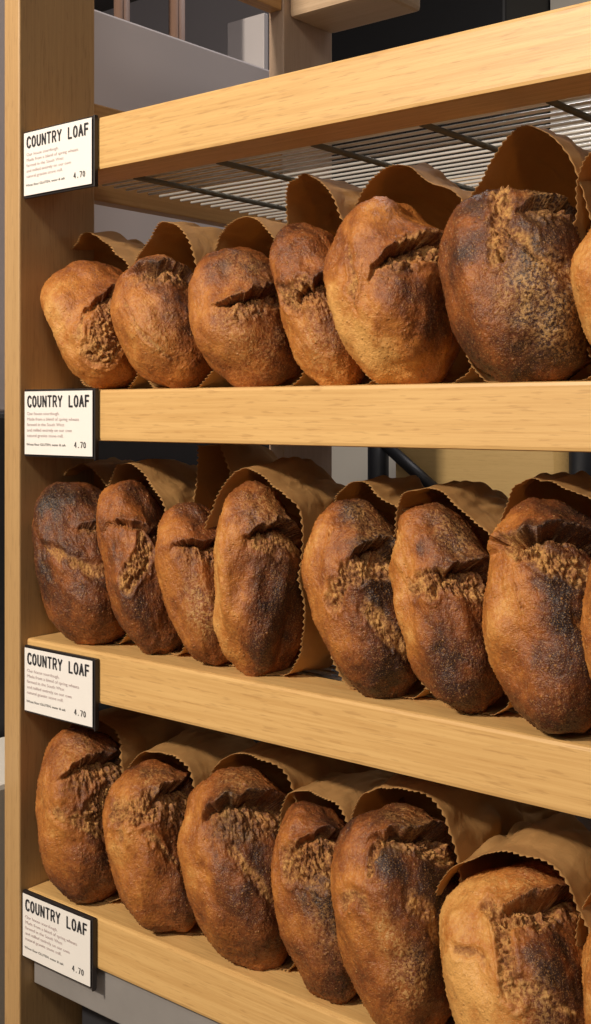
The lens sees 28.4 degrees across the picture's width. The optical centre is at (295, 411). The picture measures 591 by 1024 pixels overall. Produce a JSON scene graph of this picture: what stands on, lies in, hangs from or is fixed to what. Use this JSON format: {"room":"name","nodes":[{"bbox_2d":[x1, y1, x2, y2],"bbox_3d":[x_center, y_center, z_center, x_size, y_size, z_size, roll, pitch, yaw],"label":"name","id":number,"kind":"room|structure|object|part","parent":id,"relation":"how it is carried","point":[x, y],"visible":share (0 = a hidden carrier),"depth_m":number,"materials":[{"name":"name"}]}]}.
{"room":"food shop","nodes":[
{"label":"food shop","id":0,"kind":"room"},
{"bbox_2d":[94,0,137,11],"bbox_3d":[-0.383,-2.050,0.717,7.500,0.100,7.200,0,0,39],"label":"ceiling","id":1,"kind":"structure","parent":0,"point":[100,5],"depth_m":5.74,"materials":[{"name":"black"}]},
{"bbox_2d":[103,0,268,69],"bbox_3d":[1.928,-0.400,3.543,7.500,3.200,0.100,0,0,39],"label":"wall","id":2,"kind":"structure","parent":0,"point":[206,21],"depth_m":5.41,"materials":[{"name":"grey paint"}]},
{"bbox_2d":[332,0,549,186],"bbox_3d":[0.539,-1.320,4.352,0.765,0.960,0.404,0,0,39],"label":"upper cabinet","id":3,"kind":"object","parent":2,"relation":"attached to","point":[434,18],"visible":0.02,"depth_m":4.15,"materials":[{"name":"black plastic"}]},
{"bbox_2d":[550,0,590,150],"bbox_3d":[1.580,-0.400,3.711,1.650,3.200,0.080,0,0,39],"label":"trim","id":4,"kind":"structure","parent":2,"relation":"attached to","point":[554,4],"depth_m":4.15,"materials":[{"name":"beige paint"}]},
{"bbox_3d":[-0.383,1.250,0.717,7.500,0.100,7.200,0,0,39],"label":"floor","id":5,"kind":"structure","parent":0,"visible":0},
{"bbox_2d":[0,737,4,1023],"bbox_3d":[-0.312,0.787,1.273,0.145,0.825,0.450,0,0,39],"label":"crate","id":6,"kind":"object","parent":5,"relation":"on","point":[2,740],"visible":0.02,"depth_m":1.18,"materials":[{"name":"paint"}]},
{"bbox_2d":[82,1006,118,1023],"bbox_3d":[0.365,0.880,0.952,1.180,0.640,0.390,0,0,39],"label":"base cabinet","id":7,"kind":"object","parent":5,"relation":"on","point":[89,1016],"visible":0.02,"depth_m":1.16,"materials":[{"name":"grey paint"}]},
{"bbox_2d":[0,413,268,742],"bbox_3d":[-0.534,0.601,1.551,0.530,1.199,1.100,0,0,39],"label":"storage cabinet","id":8,"kind":"object","parent":5,"relation":"on","point":[186,453],"visible":0.02,"depth_m":1.49,"materials":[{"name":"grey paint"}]},
{"bbox_2d":[0,0,268,411],"bbox_3d":[-0.523,-0.259,1.549,0.470,0.518,1.010,0,0,39],"label":"wall panel","id":9,"kind":"object","parent":8,"relation":"on","point":[136,66],"visible":0.09,"depth_m":1.55,"materials":[{"name":"grey paint"}]},
{"bbox_2d":[114,0,129,21],"bbox_3d":[-0.258,-0.410,1.739,0.023,0.779,0.024,0,0,39],"label":"paper roll","id":10,"kind":"object","parent":9,"relation":"in","point":[121,7],"visible":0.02,"depth_m":1.73,"materials":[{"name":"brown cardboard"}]},
{"bbox_2d":[169,0,184,40],"bbox_3d":[-0.185,-0.420,1.828,0.025,0.799,0.026,0,0,39],"label":"paper roll","id":11,"kind":"object","parent":9,"relation":"in","point":[176,7],"visible":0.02,"depth_m":1.82,"materials":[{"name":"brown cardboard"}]},
{"bbox_2d":[228,13,267,69],"bbox_3d":[-0.081,0.270,1.962,0.082,1.860,0.010,0,0,39],"label":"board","id":12,"kind":"object","parent":5,"relation":"on","point":[247,37],"visible":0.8,"depth_m":1.95,"materials":[{"name":"white"}]},
{"bbox_2d":[5,0,590,1023],"bbox_3d":[0.355,0.200,0.941,1.248,2.000,0.496,0,0,39],"label":"shelf","id":13,"kind":"object","parent":5,"relation":"on","point":[307,98],"depth_m":0.99,"materials":[{"name":"brown wood"}]},
{"bbox_3d":[-0.246,0.200,1.173,0.024,2.000,0.095,0,0,39],"label":"panel","id":14,"kind":"part","parent":13,"relation":"part of","materials":[{"name":"brown wood"}]},
{"bbox_2d":[23,889,96,991],"bbox_3d":[-0.223,0.495,1.099,0.105,0.066,0.006,0,0,39],"label":"price tag","id":15,"kind":"object","parent":13,"relation":"attached to","point":[61,938],"visible":1,"depth_m":1.09,"materials":[{"name":"white paper"}]},
{"bbox_2d":[24,115,97,198],"bbox_3d":[-0.222,-0.238,1.098,0.105,0.066,0.006,0,0,39],"label":"price tag","id":16,"kind":"object","parent":13,"relation":"attached to","point":[63,157],"visible":1,"depth_m":1.09,"materials":[{"name":"white paper"}]},
{"bbox_2d":[25,644,98,730],"bbox_3d":[-0.221,0.258,1.097,0.105,0.066,0.006,0,0,39],"label":"price tag","id":17,"kind":"object","parent":13,"relation":"attached to","point":[59,685],"visible":1,"depth_m":1.09,"materials":[{"name":"white paper"}]},
{"bbox_2d":[25,388,98,459],"bbox_3d":[-0.221,0.011,1.097,0.105,0.066,0.006,0,0,39],"label":"price tag","id":18,"kind":"object","parent":13,"relation":"attached to","point":[60,423],"visible":1,"depth_m":1.09,"materials":[{"name":"white paper"}]},
{"bbox_3d":[0.215,0.535,0.769,1.196,0.042,0.020,0,0,39],"label":"metal strip","id":19,"kind":"part","parent":13,"relation":"part of","materials":[{"name":"grey metal"}]},
{"bbox_3d":[0.219,0.486,0.774,1.200,0.048,0.050,0,0,39],"label":"rail","id":20,"kind":"part","parent":13,"relation":"part of","materials":[{"name":"brown wood"}]},
{"bbox_2d":[188,246,302,386],"bbox_3d":[-0.043,-0.080,1.013,0.100,0.130,0.100,0,0,-34],"label":"loaf","id":21,"kind":"object","parent":13,"relation":"on","point":[236,324],"visible":0.78,"depth_m":0.98,"materials":[{"name":"brown food"}]},
{"bbox_3d":[0.007,0.200,1.482,0.024,2.000,0.098,0,0,39],"label":"post","id":22,"kind":"part","parent":13,"relation":"part of","materials":[{"name":"brown wood"}]},
{"bbox_3d":[0.219,0.243,0.774,1.200,0.048,0.050,0,0,39],"label":"rail","id":23,"kind":"part","parent":13,"relation":"part of","materials":[{"name":"brown wood"}]},
{"bbox_2d":[128,641,517,712],"bbox_3d":[0.362,0.228,0.942,1.153,0.008,0.389,0,0,39],"label":"wire rack","id":24,"kind":"object","parent":13,"relation":"attached to","point":[338,678],"visible":0.02,"depth_m":1.00,"materials":[{"name":"metal"}]},
{"bbox_2d":[63,457,164,643],"bbox_3d":[-0.139,0.132,1.199,0.142,0.172,0.206,0,0,39],"label":"paper bag","id":25,"kind":"object","parent":24,"relation":"on","point":[103,470],"visible":0.15,"depth_m":1.16,"materials":[{"name":"brown paper"}]},
{"bbox_2d":[32,481,126,644],"bbox_3d":[-0.203,0.145,1.126,0.095,0.156,0.114,0,0,-43],"label":"loaf","id":26,"kind":"object","parent":25,"relation":"in","point":[69,567],"visible":0.66,"depth_m":1.09,"materials":[{"name":"brown food"}]},
{"bbox_2d":[108,459,213,654],"bbox_3d":[-0.075,0.131,1.147,0.117,0.174,0.206,0,0,42],"label":"paper bag","id":27,"kind":"object","parent":24,"relation":"on","point":[174,481],"visible":0.2,"depth_m":1.09,"materials":[{"name":"brown paper"}]},
{"bbox_2d":[96,480,182,654],"bbox_3d":[-0.141,0.142,1.077,0.080,0.159,0.085,0,0,-34],"label":"loaf","id":28,"kind":"object","parent":27,"relation":"in","point":[128,515],"visible":0.77,"depth_m":1.04,"materials":[{"name":"brown food"}]},
{"bbox_2d":[193,444,302,665],"bbox_3d":[-0.011,0.124,1.103,0.106,0.189,0.213,0,0,39],"label":"paper bag","id":29,"kind":"object","parent":24,"relation":"on","point":[217,463],"visible":0.1,"depth_m":1.08,"materials":[{"name":"brown paper"}]},
{"bbox_2d":[155,502,231,665],"bbox_3d":[-0.080,0.151,1.026,0.079,0.143,0.079,0,0,31],"label":"loaf","id":30,"kind":"object","parent":29,"relation":"in","point":[184,569],"visible":0.66,"depth_m":1.00,"materials":[{"name":"brown food"}]},
{"bbox_2d":[204,457,345,675],"bbox_3d":[0.024,0.128,1.061,0.115,0.180,0.213,0,0,37],"label":"paper bag","id":31,"kind":"object","parent":24,"relation":"on","point":[305,489],"visible":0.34,"depth_m":0.99,"materials":[{"name":"brown paper"}]},
{"bbox_2d":[212,480,304,676],"bbox_3d":[-0.028,0.141,0.986,0.085,0.167,0.081,0,0,-15],"label":"loaf","id":32,"kind":"object","parent":31,"relation":"in","point":[258,618],"visible":0.91,"depth_m":0.95,"materials":[{"name":"brown food"}]},
{"bbox_2d":[331,475,459,698],"bbox_3d":[0.122,0.135,0.986,0.129,0.166,0.207,0,0,44],"label":"paper bag","id":33,"kind":"object","parent":24,"relation":"on","point":[383,491],"visible":0.16,"depth_m":0.95,"materials":[{"name":"brown paper"}]},
{"bbox_2d":[301,498,417,698],"bbox_3d":[0.056,0.146,0.916,0.098,0.155,0.090,0,0,30],"label":"loaf","id":34,"kind":"object","parent":33,"relation":"in","point":[348,550],"visible":0.76,"depth_m":0.88,"materials":[{"name":"brown food"}]},
{"bbox_2d":[390,480,512,714],"bbox_3d":[0.179,0.136,0.937,0.123,0.165,0.212,0,0,39],"label":"paper bag","id":35,"kind":"object","parent":24,"relation":"on","point":[483,507],"visible":0.21,"depth_m":0.89,"materials":[{"name":"brown paper"}]},
{"bbox_2d":[388,502,504,714],"bbox_3d":[0.116,0.144,0.866,0.089,0.153,0.086,0,0,36],"label":"loaf","id":36,"kind":"object","parent":35,"relation":"in","point":[438,568],"visible":0.88,"depth_m":0.84,"materials":[{"name":"brown food"}]},
{"bbox_2d":[500,470,590,732],"bbox_3d":[0.243,0.130,0.883,0.127,0.176,0.212,0,0,37],"label":"paper bag","id":37,"kind":"object","parent":24,"relation":"on","point":[574,490],"visible":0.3,"depth_m":0.85,"materials":[{"name":"brown paper"}]},
{"bbox_2d":[482,497,590,733],"bbox_3d":[0.183,0.140,0.812,0.099,0.161,0.101,0,0,39],"label":"loaf","id":38,"kind":"object","parent":37,"relation":"in","point":[540,553],"visible":1,"depth_m":0.78,"materials":[{"name":"brown food"}]},
{"bbox_3d":[0.302,0.135,0.839,0.130,0.167,0.205,0,0,39],"label":"paper bag","id":39,"kind":"object","parent":24,"relation":"on","visible":0},
{"bbox_2d":[580,560,590,678],"bbox_3d":[0.241,0.147,0.763,0.106,0.159,0.103,0,0,-30],"label":"loaf","id":40,"kind":"object","parent":39,"relation":"in","point":[585,625],"visible":1,"depth_m":0.76,"materials":[{"name":"brown food"}]},
{"bbox_3d":[0.219,-0.245,0.774,1.200,0.048,0.050,0,0,39],"label":"rail","id":41,"kind":"part","parent":13,"relation":"part of","materials":[{"name":"brown wood"}]},
{"bbox_3d":[0.219,0.003,0.774,1.200,0.047,0.050,0,0,39],"label":"rail","id":42,"kind":"part","parent":13,"relation":"part of","materials":[{"name":"brown wood"}]},
{"bbox_2d":[102,94,590,221],"bbox_3d":[0.362,-0.225,0.942,1.153,0.008,0.389,0,0,39],"label":"wire rack","id":43,"kind":"object","parent":13,"relation":"attached to","point":[558,104],"visible":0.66,"depth_m":1.06,"materials":[{"name":"metal"}]},
{"bbox_3d":[0.073,-0.523,1.434,0.138,0.073,0.086,0,0,39],"label":"rail","id":44,"kind":"part","parent":13,"relation":"part of","materials":[{"name":"brown wood"}]},
{"bbox_3d":[0.496,-0.245,1.113,1.200,0.048,0.046,0,0,39],"label":"rail","id":45,"kind":"part","parent":13,"relation":"part of","materials":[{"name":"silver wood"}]},
{"bbox_3d":[0.362,-0.012,0.941,1.153,0.008,0.389,0,0,39],"label":"wire rack","id":46,"kind":"object","parent":13,"relation":"attached to","visible":0},
{"bbox_2d":[71,231,161,388],"bbox_3d":[-0.128,-0.103,1.207,0.144,0.163,0.209,0,0,39],"label":"paper bag","id":47,"kind":"object","parent":46,"relation":"on","point":[112,248],"visible":0.16,"depth_m":1.18,"materials":[{"name":"brown paper"}]},
{"bbox_2d":[40,260,137,389],"bbox_3d":[-0.192,-0.085,1.134,0.105,0.129,0.102,0,0,35],"label":"loaf","id":48,"kind":"object","parent":47,"relation":"in","point":[75,301],"visible":0.7,"depth_m":1.09,"materials":[{"name":"brown food"}]},
{"bbox_2d":[133,221,233,387],"bbox_3d":[-0.055,-0.101,1.148,0.148,0.159,0.210,0,0,37],"label":"paper bag","id":49,"kind":"object","parent":46,"relation":"on","point":[186,243],"visible":0.14,"depth_m":1.10,"materials":[{"name":"brown paper"}]},
{"bbox_2d":[110,254,212,387],"bbox_3d":[-0.122,-0.080,1.077,0.100,0.129,0.105,0,0,-30],"label":"loaf","id":50,"kind":"object","parent":49,"relation":"in","point":[149,312],"visible":0.7,"depth_m":1.04,"materials":[{"name":"brown food"}]},
{"bbox_2d":[214,216,319,385],"bbox_3d":[0.024,-0.097,1.084,0.135,0.150,0.207,0,0,39],"label":"paper bag","id":51,"kind":"object","parent":46,"relation":"on","point":[256,233],"visible":0.15,"depth_m":1.05,"materials":[{"name":"brown paper"}]},
{"bbox_2d":[275,173,382,384],"bbox_3d":[0.091,-0.111,1.030,0.123,0.180,0.209,0,0,39],"label":"paper bag","id":52,"kind":"object","parent":46,"relation":"on","point":[324,204],"visible":0.14,"depth_m":1.01,"materials":[{"name":"brown paper"}]},
{"bbox_2d":[269,222,365,385],"bbox_3d":[0.022,-0.086,0.959,0.084,0.143,0.078,0,0,39],"label":"loaf","id":53,"kind":"object","parent":52,"relation":"in","point":[298,251],"visible":0.65,"depth_m":0.93,"materials":[{"name":"brown food"}]},
{"bbox_2d":[355,162,492,383],"bbox_3d":[0.142,-0.113,0.992,0.140,0.183,0.202,0,0,35],"label":"paper bag","id":54,"kind":"object","parent":46,"relation":"on","point":[425,188],"visible":0.16,"depth_m":0.98,"materials":[{"name":"brown paper"}]},
{"bbox_2d":[323,196,460,383],"bbox_3d":[0.079,-0.092,0.916,0.104,0.152,0.111,0,0,42],"label":"loaf","id":55,"kind":"object","parent":54,"relation":"in","point":[386,300],"visible":0.88,"depth_m":0.88,"materials":[{"name":"brown food"}]},
{"bbox_2d":[466,125,590,381],"bbox_3d":[0.234,-0.115,0.918,0.158,0.186,0.220,0,0,39],"label":"paper bag","id":56,"kind":"object","parent":46,"relation":"on","point":[532,158],"visible":0.3,"depth_m":0.88,"materials":[{"name":"brown paper"}]},
{"bbox_2d":[437,185,590,381],"bbox_3d":[0.165,-0.088,0.847,0.120,0.150,0.123,0,0,26],"label":"loaf","id":57,"kind":"object","parent":56,"relation":"in","point":[505,255],"visible":0.85,"depth_m":0.80,"materials":[{"name":"brown food"}]},
{"bbox_2d":[573,152,590,356],"bbox_3d":[0.304,-0.102,0.851,0.137,0.161,0.217,0,0,39],"label":"paper bag","id":58,"kind":"object","parent":46,"relation":"on","point":[583,222],"visible":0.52,"depth_m":0.82,"materials":[{"name":"brown paper"}]},
{"bbox_2d":[570,228,590,344],"bbox_3d":[0.241,-0.081,0.780,0.100,0.124,0.111,0,0,40],"label":"loaf","id":59,"kind":"object","parent":58,"relation":"in","point":[580,269],"visible":1,"depth_m":0.77,"materials":[{"name":"brown food"}]},
{"bbox_3d":[0.362,0.471,0.941,1.153,0.008,0.389,0,0,39],"label":"wire rack","id":60,"kind":"object","parent":13,"relation":"attached to","visible":0},
{"bbox_2d":[68,707,241,902],"bbox_3d":[-0.127,0.378,1.197,0.119,0.166,0.214,0,0,42],"label":"paper bag","id":61,"kind":"object","parent":60,"relation":"on","point":[136,733],"visible":0.15,"depth_m":1.14,"materials":[{"name":"brown paper"}]},
{"bbox_2d":[35,728,122,903],"bbox_3d":[-0.198,0.385,1.119,0.100,0.159,0.092,0,0,-22],"label":"loaf","id":62,"kind":"object","parent":61,"relation":"in","point":[79,767],"visible":0.77,"depth_m":1.08,"materials":[{"name":"brown food"}]},
{"bbox_2d":[127,729,255,934],"bbox_3d":[-0.053,0.382,1.135,0.126,0.158,0.215,0,0,39],"label":"paper bag","id":63,"kind":"object","parent":60,"relation":"on","point":[198,752],"visible":0.22,"depth_m":1.09,"materials":[{"name":"brown paper"}]},
{"bbox_2d":[102,759,196,931],"bbox_3d":[-0.124,0.392,1.058,0.100,0.141,0.094,0,0,30],"label":"loaf","id":64,"kind":"object","parent":63,"relation":"in","point":[144,810],"visible":0.78,"depth_m":1.02,"materials":[{"name":"brown food"}]},
{"bbox_2d":[209,741,378,971],"bbox_3d":[0.027,0.374,1.069,0.134,0.174,0.219,0,0,44],"label":"paper bag","id":65,"kind":"object","parent":60,"relation":"on","point":[288,769],"visible":0.16,"depth_m":1.01,"materials":[{"name":"brown paper"}]},
{"bbox_2d":[177,766,287,970],"bbox_3d":[-0.044,0.387,0.994,0.104,0.166,0.104,0,0,37],"label":"loaf","id":66,"kind":"object","parent":65,"relation":"in","point":[227,835],"visible":0.72,"depth_m":0.96,"materials":[{"name":"brown food"}]},
{"bbox_2d":[277,769,404,1001],"bbox_3d":[0.091,0.384,1.014,0.114,0.154,0.218,0,0,39],"label":"paper bag","id":67,"kind":"object","parent":60,"relation":"on","point":[343,789],"visible":0.21,"depth_m":0.97,"materials":[{"name":"brown paper"}]},
{"bbox_2d":[271,800,356,1003],"bbox_3d":[0.024,0.391,0.940,0.089,0.147,0.083,0,0,33],"label":"loaf","id":68,"kind":"object","parent":67,"relation":"in","point":[308,833],"visible":0.66,"depth_m":0.91,"materials":[{"name":"brown food"}]},
{"bbox_2d":[351,773,559,1023],"bbox_3d":[0.150,0.373,0.965,0.132,0.177,0.220,0,0,39],"label":"paper bag","id":69,"kind":"object","parent":60,"relation":"on","point":[472,818],"visible":0.17,"depth_m":0.90,"materials":[{"name":"brown paper"}]},
{"bbox_2d":[330,802,459,1023],"bbox_3d":[0.081,0.386,0.890,0.112,0.168,0.097,0,0,-38],"label":"loaf","id":70,"kind":"object","parent":69,"relation":"in","point":[388,865],"visible":0.86,"depth_m":0.85,"materials":[{"name":"brown food"}]},
{"bbox_2d":[436,813,590,933],"bbox_3d":[0.225,0.380,0.896,0.148,0.162,0.233,0,0,39],"label":"paper bag","id":71,"kind":"object","parent":60,"relation":"on","point":[561,841],"visible":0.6,"depth_m":0.83,"materials":[{"name":"brown paper"}]},
{"bbox_2d":[439,861,585,1023],"bbox_3d":[0.162,0.396,0.825,0.121,0.149,0.128,0,0,37],"label":"loaf","id":72,"kind":"object","parent":71,"relation":"in","point":[509,952],"visible":0.91,"depth_m":0.79,"materials":[{"name":"brown food"}]},
{"bbox_2d":[560,812,590,830],"bbox_3d":[0.270,0.399,1.136,0.200,0.129,0.173,0,0,39],"label":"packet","id":73,"kind":"object","parent":60,"relation":"on","point":[586,822],"visible":0.02,"depth_m":1.05,"materials":[{"name":"brown paper"}]},
{"bbox_2d":[575,893,590,946],"bbox_3d":[0.301,0.377,0.833,0.134,0.168,0.216,0,0,39],"label":"paper bag","id":74,"kind":"object","parent":60,"relation":"on","point":[582,933],"visible":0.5,"depth_m":0.79,"materials":[{"name":"brown paper"}]},
{"bbox_2d":[580,931,590,1023],"bbox_3d":[0.241,0.387,0.759,0.115,0.163,0.104,0,0,-36],"label":"loaf","id":75,"kind":"object","parent":74,"relation":"in","point":[585,964],"visible":1,"depth_m":0.75,"materials":[{"name":"brown food"}]},
{"bbox_2d":[332,446,395,485],"bbox_3d":[0.417,0.475,4.429,0.520,1.450,0.400,0,0,39],"label":"cabinet","id":76,"kind":"object","parent":5,"relation":"on","point":[349,464],"visible":0.02,"depth_m":4.34,"materials":[{"name":"paint"}]},
{"bbox_2d":[332,665,515,712],"bbox_3d":[0.802,0.718,1.376,1.720,0.965,0.300,0,0,39],"label":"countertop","id":77,"kind":"structure","parent":5,"relation":"on","point":[335,675],"depth_m":1.80,"materials":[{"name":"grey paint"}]},
{"bbox_2d":[368,447,590,497],"bbox_3d":[0.447,0.578,2.300,0.470,1.245,0.425,0,0,39],"label":"bar stool","id":78,"kind":"object","parent":5,"relation":"on","point":[500,470],"visible":0.03,"depth_m":2.16,"materials":[{"name":"brown wood"}]}
]}

